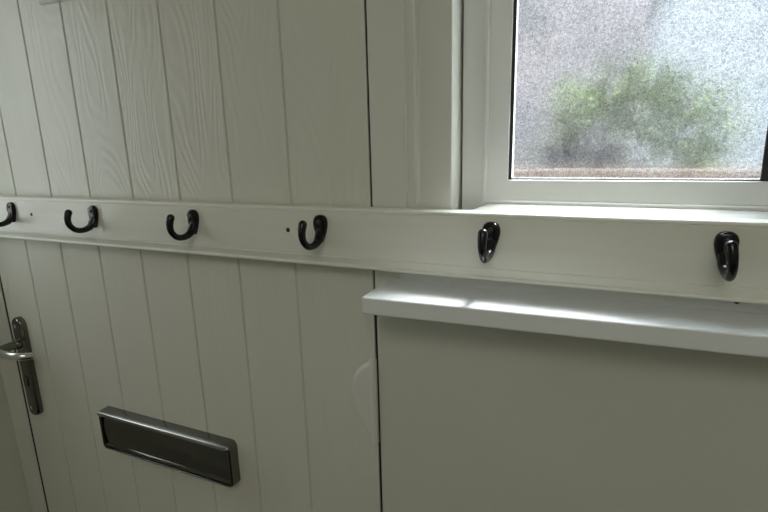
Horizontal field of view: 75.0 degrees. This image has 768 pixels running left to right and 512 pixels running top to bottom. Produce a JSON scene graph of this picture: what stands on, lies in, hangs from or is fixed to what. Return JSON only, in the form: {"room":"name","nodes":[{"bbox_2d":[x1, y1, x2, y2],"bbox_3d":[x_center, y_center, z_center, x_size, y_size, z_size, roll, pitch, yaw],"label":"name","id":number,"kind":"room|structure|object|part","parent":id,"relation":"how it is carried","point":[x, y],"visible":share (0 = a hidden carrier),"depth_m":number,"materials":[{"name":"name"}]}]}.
{"room":"entrance hallway","nodes":[
{"label":"entrance hallway","id":0,"kind":"room"},
{"bbox_2d":[0,367,31,511],"bbox_3d":[-1.231,0.302,0.255,0.123,2.320,2.016,4,14,24],"label":"wall","id":1,"kind":"structure","parent":0,"point":[14,497],"depth_m":1.08,"materials":[{"name":"white paint"}]},
{"bbox_2d":[377,315,767,511],"bbox_3d":[0.657,0.711,0.553,1.384,1.292,0.093,4,14,24],"label":"wall","id":2,"kind":"structure","parent":0,"point":[473,418],"depth_m":0.58,"materials":[{"name":"white paint"}]},
{"bbox_3d":[0.227,-0.453,0.476,2.266,1.029,0.119,4,14,24],"label":"wall","id":3,"kind":"structure","parent":0,"visible":0},
{"bbox_2d":[0,284,47,511],"bbox_3d":[-0.389,0.274,0.924,0.880,2.030,0.090,4,14,24],"label":"door frame","id":4,"kind":"structure","parent":3,"relation":"attached to","point":[9,369],"depth_m":1.07,"materials":[{"name":"white paint"}]},
{"bbox_2d":[0,0,380,511],"bbox_3d":[-0.379,0.293,0.863,0.812,2.005,0.108,4,14,24],"label":"door","id":5,"kind":"structure","parent":3,"relation":"in","point":[153,381],"depth_m":0.77,"materials":[{"name":"white plastic"}]},
{"bbox_3d":[-0.703,0.185,0.938,0.095,0.020,0.025,1,13,11],"label":"lever","id":6,"kind":"part","parent":5,"relation":"part of","materials":[{"name":"silver metal"}]},
{"bbox_3d":[-0.716,0.223,1.002,0.032,0.212,0.013,4,14,24],"label":"handle","id":7,"kind":"part","parent":5,"relation":"part of","materials":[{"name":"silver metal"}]},
{"bbox_3d":[-0.398,-0.515,0.689,0.292,0.277,0.026,4,14,24],"label":"glazing frame","id":8,"kind":"part","parent":5,"relation":"part of","materials":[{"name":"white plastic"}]},
{"bbox_3d":[-0.383,0.330,0.874,0.308,0.080,0.018,4,14,24],"label":"letter plate","id":9,"kind":"part","parent":5,"relation":"part of","materials":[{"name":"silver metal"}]},
{"bbox_2d":[0,0,382,511],"bbox_3d":[-0.361,0.285,0.913,0.819,2.012,0.086,4,14,24],"label":"seal","id":10,"kind":"object","parent":5,"relation":"attached to","point":[365,0],"visible":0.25,"depth_m":0.70,"materials":[{"name":"black rubber"}]},
{"bbox_2d":[0,195,767,304],"bbox_3d":[-0.194,-0.028,0.667,1.372,0.077,0.070,4,14,24],"label":"coat rack","id":11,"kind":"object","parent":3,"relation":"attached to","point":[721,259],"visible":1,"depth_m":0.57,"materials":[{"name":"white wood"}]},
{"bbox_2d":[366,0,463,287],"bbox_3d":[0.042,-0.321,0.581,0.102,0.737,0.094,4,14,24],"label":"door frame","id":12,"kind":"structure","parent":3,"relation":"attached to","point":[415,47],"depth_m":0.57,"materials":[{"name":"white paint"}]},
{"bbox_2d":[362,0,767,357],"bbox_3d":[0.341,-0.286,0.406,0.748,0.738,0.167,4,14,24],"label":"window","id":13,"kind":"structure","parent":3,"relation":"in","point":[614,107],"depth_m":0.53,"materials":[{"name":"clear glass"}]},
{"bbox_3d":[0.350,0.063,0.487,0.748,0.020,0.167,4,14,24],"label":"sill","id":14,"kind":"part","parent":13,"relation":"part of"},
{"bbox_3d":[0.244,0.007,0.566,0.453,0.058,0.088,4,14,24],"label":"rail","id":15,"kind":"part","parent":13,"relation":"part of","materials":[{"name":"white plastic"}]},
{"bbox_3d":[0.262,-0.349,0.493,0.361,0.650,0.048,4,14,24],"label":"frame","id":16,"kind":"part","parent":13,"relation":"part of","materials":[{"name":"white plastic"}]},
{"bbox_3d":[0.258,-0.347,0.484,0.254,0.542,0.001,4,14,24],"label":"glass pane","id":17,"kind":"part","parent":13,"relation":"part of","materials":[{"name":"clear glass"}]}
]}

